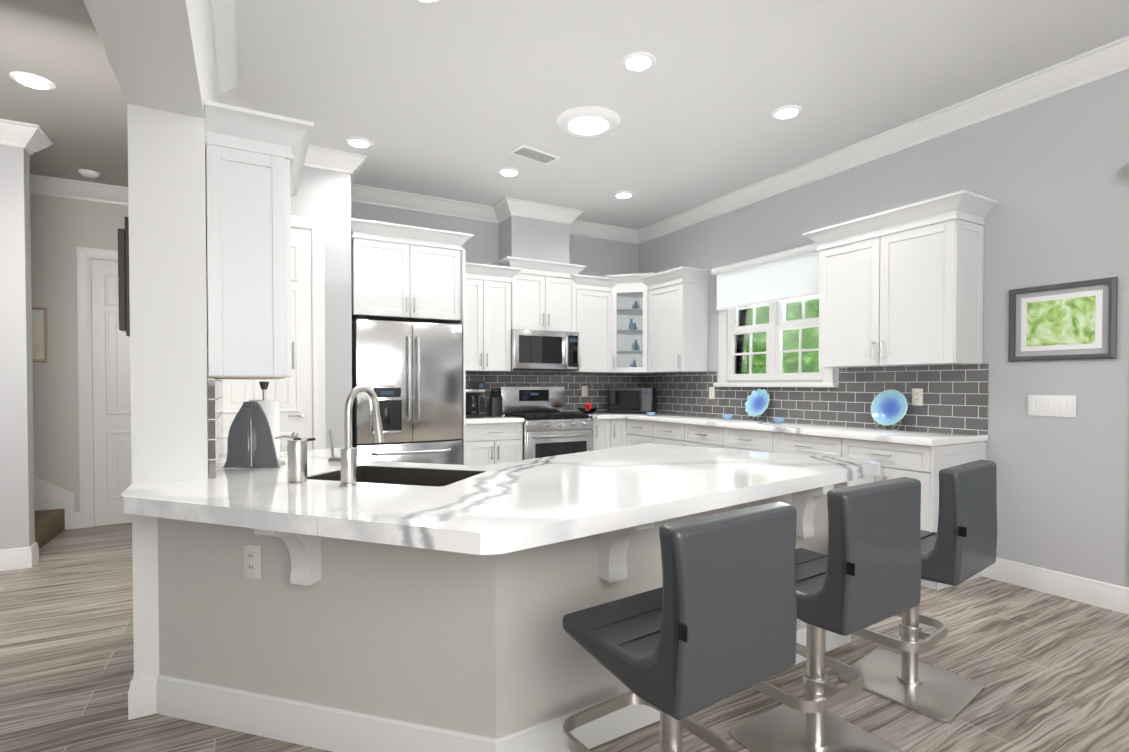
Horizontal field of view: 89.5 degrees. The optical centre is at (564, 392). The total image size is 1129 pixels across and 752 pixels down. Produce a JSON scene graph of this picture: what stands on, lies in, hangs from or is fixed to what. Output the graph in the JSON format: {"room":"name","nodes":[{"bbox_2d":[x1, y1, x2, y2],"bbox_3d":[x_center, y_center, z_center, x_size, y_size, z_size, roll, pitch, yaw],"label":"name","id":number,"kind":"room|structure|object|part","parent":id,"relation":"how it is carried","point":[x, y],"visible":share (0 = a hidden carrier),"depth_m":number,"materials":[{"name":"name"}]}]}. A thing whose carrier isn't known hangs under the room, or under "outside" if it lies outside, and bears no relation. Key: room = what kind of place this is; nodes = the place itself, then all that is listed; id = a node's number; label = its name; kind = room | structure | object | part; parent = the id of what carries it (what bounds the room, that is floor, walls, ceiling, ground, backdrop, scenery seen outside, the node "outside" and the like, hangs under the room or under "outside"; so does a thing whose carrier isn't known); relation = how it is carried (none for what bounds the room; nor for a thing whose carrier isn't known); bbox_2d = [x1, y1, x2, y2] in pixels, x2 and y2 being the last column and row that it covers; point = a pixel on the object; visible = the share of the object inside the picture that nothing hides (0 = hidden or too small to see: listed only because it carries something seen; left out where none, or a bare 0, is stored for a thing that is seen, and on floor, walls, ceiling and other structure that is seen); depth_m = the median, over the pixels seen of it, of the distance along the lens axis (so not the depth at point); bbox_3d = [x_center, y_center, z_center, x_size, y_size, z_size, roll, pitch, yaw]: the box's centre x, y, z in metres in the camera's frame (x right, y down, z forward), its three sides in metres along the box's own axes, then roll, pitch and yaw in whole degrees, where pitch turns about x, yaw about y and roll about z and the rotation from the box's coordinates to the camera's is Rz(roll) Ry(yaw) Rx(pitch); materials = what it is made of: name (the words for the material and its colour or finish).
{"room":"kitchen","nodes":[
{"label":"kitchen","id":0,"kind":"room"},
{"bbox_2d":[0,0,217,678],"bbox_3d":[-0.380,-0.297,0.152,0.240,3.070,7.200,0,1,-29],"label":"wall","id":1,"kind":"structure","parent":0,"point":[160,53],"depth_m":2.19,"materials":[{"name":"grey paint"}]},
{"bbox_2d":[0,544,35,570],"bbox_3d":[-5.061,1.124,3.051,3.326,0.140,0.016,0,1,-29],"label":"baseboard","id":2,"kind":"structure","parent":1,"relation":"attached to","point":[23,557],"depth_m":3.82,"materials":[{"name":"white wood"}]},
{"bbox_2d":[32,307,47,361],"bbox_3d":[-4.601,-0.486,4.650,0.574,0.454,0.025,0,1,-29],"label":"framed picture","id":3,"kind":"object","parent":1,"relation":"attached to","point":[37,335],"visible":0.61,"depth_m":4.77,"materials":[{"name":"beige"}]},
{"bbox_2d":[77,247,131,527],"bbox_3d":[-3.750,-0.046,5.112,0.952,2.416,0.058,0,1,-29],"label":"hall door","id":4,"kind":"structure","parent":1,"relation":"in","point":[104,393],"depth_m":4.97,"materials":[{"name":"white wood"}]},
{"bbox_2d":[118,217,129,336],"bbox_3d":[-1.735,-0.435,2.294,0.034,0.440,0.435,0,1,-29],"label":"art","id":5,"kind":"object","parent":1,"relation":"attached to","point":[123,280],"visible":0.35,"depth_m":2.11,"materials":[{"name":"grey"}]},
{"bbox_2d":[128,674,155,719],"bbox_3d":[-1.925,1.129,2.681,0.016,0.140,1.316,0,1,-29],"label":"baseboard","id":6,"kind":"structure","parent":1,"relation":"attached to","point":[142,691],"depth_m":2.12,"materials":[{"name":"white"}]},
{"bbox_2d":[208,0,238,95],"bbox_3d":[-0.255,-1.766,0.259,0.105,0.135,7.305,0,1,-29],"label":"crown molding","id":7,"kind":"structure","parent":1,"relation":"attached to","point":[223,13],"depth_m":2.92,"materials":[{"name":"white wood"}]},
{"bbox_2d":[204,104,295,379],"bbox_3d":[-1.478,-0.597,2.676,0.300,1.052,0.834,0,1,-29],"label":"upper cabinet","id":8,"kind":"object","parent":1,"relation":"attached to","point":[251,156],"depth_m":2.31,"materials":[{"name":"white wood"}]},
{"bbox_2d":[290,166,355,448],"bbox_3d":[-2.149,-0.363,4.443,0.910,3.070,0.120,0,1,-29],"label":"wall","id":9,"kind":"structure","parent":0,"point":[321,193],"depth_m":4.55,"materials":[{"name":"grey paint"}]},
{"bbox_2d":[0,118,47,151],"bbox_3d":[-5.000,-1.697,2.990,3.415,0.135,0.105,0,1,-29],"label":"crown molding","id":10,"kind":"structure","parent":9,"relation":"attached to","point":[30,137],"depth_m":3.77,"materials":[{"name":"white wood"}]},
{"bbox_2d":[28,137,53,154],"bbox_3d":[-3.836,-1.711,3.880,0.515,0.135,0.135,0,1,-29],"label":"crown molding","id":11,"kind":"structure","parent":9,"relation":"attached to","point":[50,142],"depth_m":4.00,"materials":[{"name":"white wood"}]},
{"bbox_2d":[30,174,127,205],"bbox_3d":[-5.198,-1.716,4.254,4.300,0.135,0.105,0,1,-29],"label":"crown molding","id":12,"kind":"structure","parent":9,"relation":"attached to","point":[39,184],"depth_m":4.84,"materials":[{"name":"white wood"}]},
{"bbox_2d":[222,215,325,453],"bbox_3d":[-2.279,-0.093,4.271,0.902,2.536,0.058,0,1,-29],"label":"pantry door","id":13,"kind":"structure","parent":9,"relation":"in","point":[299,394],"depth_m":4.42,"materials":[{"name":"white wood"}]},
{"bbox_2d":[304,144,366,175],"bbox_3d":[-2.140,-1.827,4.297,1.225,0.135,0.105,0,1,-29],"label":"crown molding","id":14,"kind":"structure","parent":9,"relation":"attached to","point":[319,157],"depth_m":4.48,"materials":[{"name":"white wood"}]},
{"bbox_2d":[351,176,363,199],"bbox_3d":[-1.827,-1.836,4.887,0.105,0.135,0.600,0,1,-29],"label":"crown molding","id":15,"kind":"structure","parent":9,"relation":"attached to","point":[355,188],"depth_m":5.23,"materials":[{"name":"white wood"}]},
{"bbox_2d":[351,220,463,323],"bbox_3d":[-1.492,-1.046,5.215,0.930,0.772,0.610,0,1,-29],"label":"upper cabinet","id":16,"kind":"object","parent":9,"relation":"attached to","point":[390,281],"depth_m":4.93,"materials":[{"name":"white wood"}]},
{"bbox_2d":[351,185,503,222],"bbox_3d":[-1.357,-1.846,5.561,1.585,0.135,0.120,0,1,-29],"label":"crown molding","id":17,"kind":"structure","parent":9,"relation":"attached to","point":[368,194],"depth_m":5.58,"materials":[{"name":"white wood"}]},
{"bbox_2d":[461,264,511,371],"bbox_3d":[-0.875,-0.732,5.724,0.592,1.028,0.330,0,1,-29],"label":"upper cabinet","id":18,"kind":"object","parent":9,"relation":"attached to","point":[487,326],"depth_m":5.60,"materials":[{"name":"white wood"}]},
{"bbox_2d":[500,197,583,227],"bbox_3d":[-0.213,-1.850,5.826,0.880,0.135,0.110,0,1,-29],"label":"crown molding","id":19,"kind":"structure","parent":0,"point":[508,206],"depth_m":5.80,"materials":[{"name":"white wood"}]},
{"bbox_2d":[0,523,1128,751],"bbox_3d":[-0.909,1.245,1.340,8.910,0.050,9.750,0,1,-29],"label":"floor","id":20,"kind":"structure","parent":0,"point":[1050,673],"depth_m":2.43,"materials":[{"name":"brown wood"}]},
{"bbox_2d":[34,476,73,548],"bbox_3d":[-4.720,0.444,3.995,1.750,1.470,1.076,0,1,-29],"label":"stairs","id":21,"kind":"structure","parent":20,"relation":"on","point":[54,506],"depth_m":4.78,"materials":[{"name":"wood"}]},
{"bbox_2d":[352,318,461,464],"bbox_3d":[-1.455,0.268,5.168,0.912,1.787,0.744,0,1,-29],"label":"refrigerator","id":22,"kind":"object","parent":20,"relation":"on","point":[409,374],"visible":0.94,"depth_m":4.87,"materials":[{"name":"grey metal"}]},
{"bbox_2d":[461,424,522,439],"bbox_3d":[-0.808,0.717,5.623,0.590,0.874,0.610,0,1,-29],"label":"drawer","id":23,"kind":"object","parent":20,"relation":"on","point":[469,431],"depth_m":5.34,"materials":[{"name":"white wood"}]},
{"bbox_2d":[462,416,523,423],"bbox_3d":[-0.800,0.260,5.602,0.590,0.041,0.643,0,1,-29],"label":"countertop","id":24,"kind":"structure","parent":23,"relation":"on","point":[505,419],"depth_m":5.36,"materials":[{"name":"white stone"}]},
{"bbox_2d":[466,381,484,417],"bbox_3d":[-0.911,0.062,5.566,0.204,0.355,0.237,0,1,-29],"label":"coffee maker","id":25,"kind":"object","parent":24,"relation":"on","point":[475,404],"visible":0.75,"depth_m":5.48,"materials":[{"name":"black plastic"}]},
{"bbox_2d":[487,387,502,416],"bbox_3d":[-0.703,0.089,5.749,0.110,0.296,0.200,0,1,-21],"label":"knife block","id":26,"kind":"object","parent":24,"relation":"on","point":[495,405],"visible":1,"depth_m":5.67,"materials":[{"name":"black plastic"}]},
{"bbox_2d":[123,440,867,751],"bbox_3d":[-0.123,0.769,2.508,2.812,0.866,1.213,0,1,-29],"label":"kitchen island","id":27,"kind":"object","parent":20,"relation":"on","point":[394,606],"depth_m":1.93,"materials":[{"name":"white stone"}]},
{"bbox_2d":[120,432,944,611],"bbox_3d":[-0.174,0.357,2.678,3.050,0.056,2.206,0,1,-29],"label":"countertop","id":28,"kind":"structure","parent":27,"relation":"on","point":[197,569],"depth_m":1.92,"materials":[{"name":"white stone"}]},
{"bbox_2d":[223,382,284,467],"bbox_3d":[-1.387,0.140,2.553,0.247,0.381,0.246,0,1,-29],"label":"paper towel holder","id":29,"kind":"object","parent":28,"relation":"on","point":[256,423],"visible":1,"depth_m":2.50,"materials":[{"name":"dark gray painted metal"},{"name":"black plastic"},{"name":"white paper"}]},
{"bbox_2d":[275,432,315,482],"bbox_3d":[-1.022,0.241,2.168,0.145,0.190,0.123,0,1,-29],"label":"soap dispenser","id":30,"kind":"object","parent":28,"relation":"on","point":[297,457],"visible":0.98,"depth_m":2.14,"materials":[{"name":"silver metal"}]},
{"bbox_2d":[328,384,383,485],"bbox_3d":[-0.782,0.152,2.163,0.220,0.368,0.184,0,1,-29],"label":"faucet","id":31,"kind":"object","parent":28,"relation":"on","point":[346,461],"visible":0.96,"depth_m":2.08,"materials":[{"name":"silver metal"}]},
{"bbox_2d":[307,466,484,486],"bbox_3d":[-0.688,0.478,2.338,0.731,0.280,0.734,0,1,-29],"label":"sink basin","id":32,"kind":"object","parent":28,"relation":"in","point":[328,476],"depth_m":2.50,"materials":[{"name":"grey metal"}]},
{"bbox_2d":[500,386,593,459],"bbox_3d":[-0.178,0.543,5.888,0.756,1.215,0.737,0,1,-29],"label":"gas range","id":33,"kind":"object","parent":20,"relation":"on","point":[551,427],"visible":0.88,"depth_m":5.72,"materials":[{"name":"silver metal"}]},
{"bbox_2d":[592,420,603,435],"bbox_3d":[0.265,0.708,6.222,0.279,0.874,0.610,0,1,-29],"label":"base cabinet","id":34,"kind":"object","parent":20,"relation":"on","point":[598,428],"depth_m":5.93,"materials":[{"name":"white wood"}]},
{"bbox_2d":[604,420,623,431],"bbox_3d":[0.421,0.707,6.275,0.289,0.874,0.669,0,1,-29],"label":"base cabinet","id":35,"kind":"object","parent":20,"relation":"on","point":[608,426],"depth_m":5.99,"materials":[{"name":"white wood"}]},
{"bbox_2d":[624,424,655,431],"bbox_3d":[1.026,0.711,6.011,0.669,0.874,0.539,0,1,-29],"label":"drawer","id":36,"kind":"object","parent":20,"relation":"on","point":[627,427],"depth_m":5.90,"materials":[{"name":"white wood"}]},
{"bbox_2d":[656,428,675,435],"bbox_3d":[1.265,0.717,5.642,0.610,0.874,0.582,0,1,-29],"label":"drawer","id":37,"kind":"object","parent":20,"relation":"on","point":[667,431],"depth_m":5.48,"materials":[{"name":"white wood"}]},
{"bbox_2d":[562,502,796,751],"bbox_3d":[0.271,0.750,1.555,0.450,0.930,0.569,-1,1,-36],"label":"bar stool","id":38,"kind":"object","parent":20,"relation":"on","point":[712,620],"visible":1,"depth_m":1.34,"materials":[{"name":"grey leather"}]},
{"bbox_3d":[0.266,0.962,1.579,0.454,0.507,0.544,0,1,-29],"label":"frame","id":39,"kind":"part","parent":38,"relation":"part of","materials":[{"name":"silver metal"}]},
{"bbox_2d":[676,428,715,439],"bbox_3d":[1.499,0.723,5.223,0.610,0.874,0.622,0,1,-29],"label":"drawer","id":40,"kind":"object","parent":20,"relation":"on","point":[679,431],"depth_m":5.13,"materials":[{"name":"white wood"}]},
{"bbox_2d":[716,432,763,443],"bbox_3d":[1.747,0.730,4.778,0.610,0.874,0.642,0,1,-29],"label":"drawer","id":41,"kind":"object","parent":20,"relation":"on","point":[719,435],"depth_m":4.68,"materials":[{"name":"white wood"}]},
{"bbox_2d":[764,436,827,451],"bbox_3d":[2.015,0.737,4.297,0.610,0.874,0.702,0,1,-29],"label":"drawer","id":42,"kind":"object","parent":20,"relation":"on","point":[799,445],"depth_m":4.21,"materials":[{"name":"white wood"}]},
{"bbox_2d":[730,477,921,751],"bbox_3d":[0.844,0.744,1.966,0.450,0.930,0.569,-1,1,-34],"label":"bar stool","id":43,"kind":"object","parent":20,"relation":"on","point":[864,572],"visible":0.88,"depth_m":1.80,"materials":[{"name":"grey leather"}]},
{"bbox_3d":[0.838,0.955,1.991,0.443,0.507,0.536,0,1,-29],"label":"frame","id":44,"kind":"part","parent":43,"relation":"part of","materials":[{"name":"silver metal"}]},
{"bbox_3d":[0.871,0.492,1.931,0.471,0.424,0.479,0,1,-29],"label":"seat","id":45,"kind":"part","parent":43,"relation":"part of","materials":[{"name":"grey leather"}]},
{"bbox_2d":[828,440,987,589],"bbox_3d":[2.287,0.745,3.810,0.610,0.874,0.658,0,1,-29],"label":"base cabinet","id":46,"kind":"object","parent":20,"relation":"on","point":[964,451],"depth_m":3.48,"materials":[{"name":"white wood"}]},
{"bbox_2d":[574,412,987,451],"bbox_3d":[1.356,0.269,5.035,1.036,0.041,3.733,0,1,-29],"label":"countertop","id":47,"kind":"structure","parent":46,"relation":"on","point":[850,435],"depth_m":4.28,"materials":[{"name":"white stone"}]},
{"bbox_2d":[578,402,598,413],"bbox_3d":[0.258,0.166,6.183,0.236,0.127,0.236,0,1,-29],"label":"fruit bowl","id":48,"kind":"object","parent":47,"relation":"on","point":[587,409],"visible":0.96,"depth_m":6.13,"materials":[{"name":"black glass"}]},
{"bbox_2d":[607,388,655,412],"bbox_3d":[0.767,0.084,6.446,0.500,0.285,0.365,0,1,16],"label":"countertop microwave","id":49,"kind":"object","parent":47,"relation":"on","point":[635,400],"visible":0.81,"depth_m":6.28,"materials":[{"name":"black plastic"}]},
{"bbox_2d":[722,414,732,418],"bbox_3d":[1.507,0.223,5.277,0.104,0.042,0.104,0,1,-29],"label":"bowl","id":50,"kind":"object","parent":47,"relation":"on","point":[726,416],"visible":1,"depth_m":5.25,"materials":[{"name":"blue ceramic"}]},
{"bbox_2d":[745,388,769,419],"bbox_3d":[1.756,0.101,5.208,0.119,0.290,0.281,0,1,-29],"label":"decorative plate","id":51,"kind":"object","parent":47,"relation":"on","point":[757,403],"visible":0.98,"depth_m":5.23,"materials":[{"name":"ceramic"}]},
{"bbox_2d":[773,418,785,422],"bbox_3d":[1.794,0.231,4.762,0.104,0.042,0.104,0,1,-29],"label":"bowl","id":52,"kind":"object","parent":47,"relation":"on","point":[779,420],"visible":1,"depth_m":4.73,"materials":[{"name":"blue ceramic"}]},
{"bbox_2d":[871,389,907,429],"bbox_3d":[2.350,0.118,4.131,0.107,0.288,0.270,0,1,-29],"label":"decorative plate","id":53,"kind":"object","parent":47,"relation":"on","point":[889,407],"visible":1,"depth_m":4.14,"materials":[{"name":"ceramic"}]},
{"bbox_2d":[838,460,997,721],"bbox_3d":[1.415,0.738,2.376,0.450,0.930,0.569,-1,1,-39],"label":"bar stool","id":54,"kind":"object","parent":20,"relation":"on","point":[959,547],"visible":0.79,"depth_m":2.22,"materials":[{"name":"grey leather"}]},
{"bbox_3d":[1.412,0.949,2.398,0.470,0.507,0.555,0,1,-29],"label":"frame","id":55,"kind":"part","parent":54,"relation":"part of","materials":[{"name":"silver metal"}]},
{"bbox_3d":[1.444,0.485,2.342,0.502,0.424,0.510,0,1,-29],"label":"seat","id":56,"kind":"part","parent":54,"relation":"part of","materials":[{"name":"grey leather"}]},
{"bbox_2d":[0,0,1128,229],"bbox_3d":[-0.909,-1.820,1.294,8.910,0.160,9.750,0,1,-29],"label":"ceiling","id":57,"kind":"structure","parent":0,"point":[458,100],"depth_m":3.40,"materials":[{"name":"white paint"}]},
{"bbox_2d":[9,71,55,89],"bbox_3d":[-3.013,-1.763,3.230,0.196,0.012,0.196,0,1,-29],"label":"recessed light","id":58,"kind":"object","parent":57,"relation":"in","point":[30,80],"visible":0.98,"depth_m":3.21,"materials":[{"name":"white plastic"}]},
{"bbox_2d":[78,169,99,177],"bbox_3d":[-3.859,-1.773,4.625,0.140,0.035,0.140,0,1,-29],"label":"smoke detector","id":59,"kind":"object","parent":57,"relation":"attached to","point":[88,173],"visible":1,"depth_m":4.59,"materials":[{"name":"white plastic"}]},
{"bbox_2d":[345,137,372,147],"bbox_3d":[-1.553,-1.890,4.306,0.196,0.012,0.196,0,1,-29],"label":"recessed light","id":60,"kind":"object","parent":57,"relation":"in","point":[359,142],"visible":1,"depth_m":4.28,"materials":[{"name":"white plastic"}]},
{"bbox_2d":[417,0,440,2],"bbox_3d":[-0.645,-1.864,2.637,0.195,0.012,0.195,0,1,-29],"label":"recessed light","id":61,"kind":"object","parent":57,"relation":"in","point":[429,1],"visible":1,"depth_m":2.71,"materials":[{"name":"white plastic"}]},
{"bbox_2d":[498,167,519,175],"bbox_3d":[-0.479,-1.899,4.905,0.196,0.012,0.196,0,1,-29],"label":"recessed light","id":62,"kind":"object","parent":57,"relation":"in","point":[507,171],"visible":0.96,"depth_m":4.87,"materials":[{"name":"white plastic"}]},
{"bbox_2d":[509,144,559,164],"bbox_3d":[-0.233,-1.891,4.527,0.380,0.016,0.180,-1,1,-41],"label":"ceiling vent","id":63,"kind":"object","parent":57,"relation":"in","point":[532,153],"visible":0.96,"depth_m":4.50,"materials":[{"name":"white plastic"}]},
{"bbox_2d":[556,106,620,137],"bbox_3d":[0.168,-1.868,3.972,0.450,0.045,0.450,0,1,-29],"label":"ceiling light","id":64,"kind":"object","parent":57,"relation":"attached to","point":[589,121],"visible":1,"depth_m":3.90,"materials":[{"name":"white plastic"}]},
{"bbox_2d":[614,191,633,198],"bbox_3d":[0.573,-1.908,5.503,0.195,0.012,0.196,0,1,-29],"label":"recessed light","id":65,"kind":"object","parent":57,"relation":"in","point":[623,194],"visible":1,"depth_m":5.48,"materials":[{"name":"white plastic"}]},
{"bbox_2d":[621,52,655,71],"bbox_3d":[0.420,-1.873,3.231,0.196,0.012,0.195,0,1,-29],"label":"recessed light","id":66,"kind":"object","parent":57,"relation":"in","point":[638,61],"visible":1,"depth_m":3.21,"materials":[{"name":"white plastic"}]},
{"bbox_2d":[771,105,801,118],"bbox_3d":[1.495,-1.882,3.830,0.195,0.012,0.195,0,1,-29],"label":"recessed light","id":67,"kind":"object","parent":57,"relation":"in","point":[787,111],"visible":1,"depth_m":3.81,"materials":[{"name":"white plastic"}]},
{"bbox_2d":[582,386,587,395],"bbox_3d":[0.232,-0.019,6.529,0.075,0.120,0.010,0,1,-29],"label":"outlet","id":68,"kind":"object","parent":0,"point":[584,390],"visible":1,"depth_m":6.53,"materials":[{"name":"white plastic"}]},
{"bbox_2d":[628,69,1128,587],"bbox_3d":[3.092,-0.343,3.135,0.150,3.070,9.030,0,1,-29],"label":"wall","id":69,"kind":"structure","parent":0,"point":[1050,174],"depth_m":3.43,"materials":[{"name":"grey paint"}]},
{"bbox_2d":[500,256,579,323],"bbox_3d":[-0.283,-0.998,6.044,0.752,0.704,0.340,0,1,-29],"label":"upper cabinet","id":70,"kind":"object","parent":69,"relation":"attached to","point":[552,299],"depth_m":5.88,"materials":[{"name":"white wood"}]},
{"bbox_2d":[512,320,571,371],"bbox_3d":[-0.324,-0.471,5.967,0.598,0.469,0.449,0,1,-29],"label":"microwave","id":71,"kind":"object","parent":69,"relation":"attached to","point":[537,345],"depth_m":5.83,"materials":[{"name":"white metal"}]},
{"bbox_2d":[564,272,619,375],"bbox_3d":[0.276,-0.741,6.337,0.500,1.028,0.380,0,1,-29],"label":"upper cabinet","id":72,"kind":"object","parent":69,"relation":"attached to","point":[593,308],"depth_m":6.22,"materials":[{"name":"white wood"}]},
{"bbox_2d":[570,221,635,243],"bbox_3d":[0.372,-1.861,6.525,1.035,0.135,0.120,0,1,-29],"label":"crown molding","id":73,"kind":"structure","parent":69,"relation":"attached to","point":[596,230],"depth_m":6.59,"materials":[{"name":"white wood"}]},
{"bbox_2d":[612,274,643,367],"bbox_3d":[0.716,-0.767,6.256,0.288,0.973,0.288,0,1,-29],"label":"upper cabinet","id":74,"kind":"object","parent":69,"relation":"attached to","point":[627,290],"depth_m":6.46,"materials":[{"name":"white wood"}]},
{"bbox_2d":[640,268,710,375],"bbox_3d":[1.161,-0.736,6.044,0.380,1.028,0.615,0,1,-29],"label":"upper cabinet","id":75,"kind":"object","parent":69,"relation":"attached to","point":[675,316],"depth_m":5.85,"materials":[{"name":"white wood"}]},
{"bbox_2d":[709,387,714,398],"bbox_3d":[1.502,0.002,5.812,0.010,0.120,0.075,0,1,-29],"label":"outlet","id":76,"kind":"object","parent":69,"relation":"attached to","point":[711,392],"visible":1,"depth_m":5.80,"materials":[{"name":"white plastic"}]},
{"bbox_2d":[711,243,818,310],"bbox_3d":[1.809,-1.023,5.117,0.070,0.420,1.320,0,1,-29],"label":"roller blind","id":77,"kind":"object","parent":69,"relation":"attached to","point":[786,275],"visible":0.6,"depth_m":5.10,"materials":[{"name":"white fabric"}]},
{"bbox_2d":[713,295,837,386],"bbox_3d":[1.913,-0.604,5.182,0.212,1.101,1.340,0,1,-29],"label":"window","id":78,"kind":"structure","parent":69,"relation":"in","point":[733,346],"depth_m":5.24,"materials":[{"name":"white wood"}]},
{"bbox_2d":[636,35,1128,243],"bbox_3d":[3.016,-1.807,2.985,0.105,0.135,8.880,0,1,-29],"label":"crown molding","id":79,"kind":"structure","parent":69,"relation":"attached to","point":[1102,62],"depth_m":3.91,"materials":[{"name":"white wood"}]},
{"bbox_2d":[816,192,987,367],"bbox_3d":[2.322,-0.706,4.013,0.330,1.028,0.967,0,1,-29],"label":"upper cabinet","id":80,"kind":"object","parent":69,"relation":"attached to","point":[913,298],"depth_m":3.78,"materials":[{"name":"white wood"}]},
{"bbox_2d":[912,388,922,405],"bbox_3d":[2.495,0.029,4.030,0.010,0.120,0.075,0,1,-29],"label":"outlet","id":81,"kind":"object","parent":69,"relation":"attached to","point":[917,396],"visible":1,"depth_m":4.03,"materials":[{"name":"white plastic"}]},
{"bbox_2d":[1028,395,1075,416],"bbox_3d":[2.875,0.076,3.361,0.010,0.125,0.226,0,1,-29],"label":"switch plate","id":82,"kind":"object","parent":69,"relation":"attached to","point":[1054,405],"visible":1,"depth_m":3.35,"materials":[{"name":"white plastic"}]},
{"bbox_2d":[982,557,1128,614],"bbox_3d":[3.960,1.148,1.429,0.016,0.140,5.165,0,1,-29],"label":"baseboard","id":83,"kind":"structure","parent":69,"relation":"attached to","point":[1105,595],"depth_m":3.32,"materials":[{"name":"white"}]},
{"bbox_2d":[1008,277,1117,361],"bbox_3d":[2.884,-0.413,3.322,0.025,0.445,0.500,0,1,-29],"label":"picture","id":84,"kind":"object","parent":69,"relation":"attached to","point":[1069,321],"visible":1,"depth_m":3.30,"materials":[{"name":"gray painted wood"},{"name":"white mat board"},{"name":"green printed paper"}]},
{"label":"outside","id":85,"kind":"structure","parent":0,"visible":0},
{"bbox_2d":[746,295,818,373],"bbox_3d":[3.128,-0.569,5.969,2.152,3.185,4.469,0,1,-29],"label":"bushes","id":86,"kind":"object","parent":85,"point":[812,357],"depth_m":5.87,"materials":[{"name":"green plant"}]}
]}

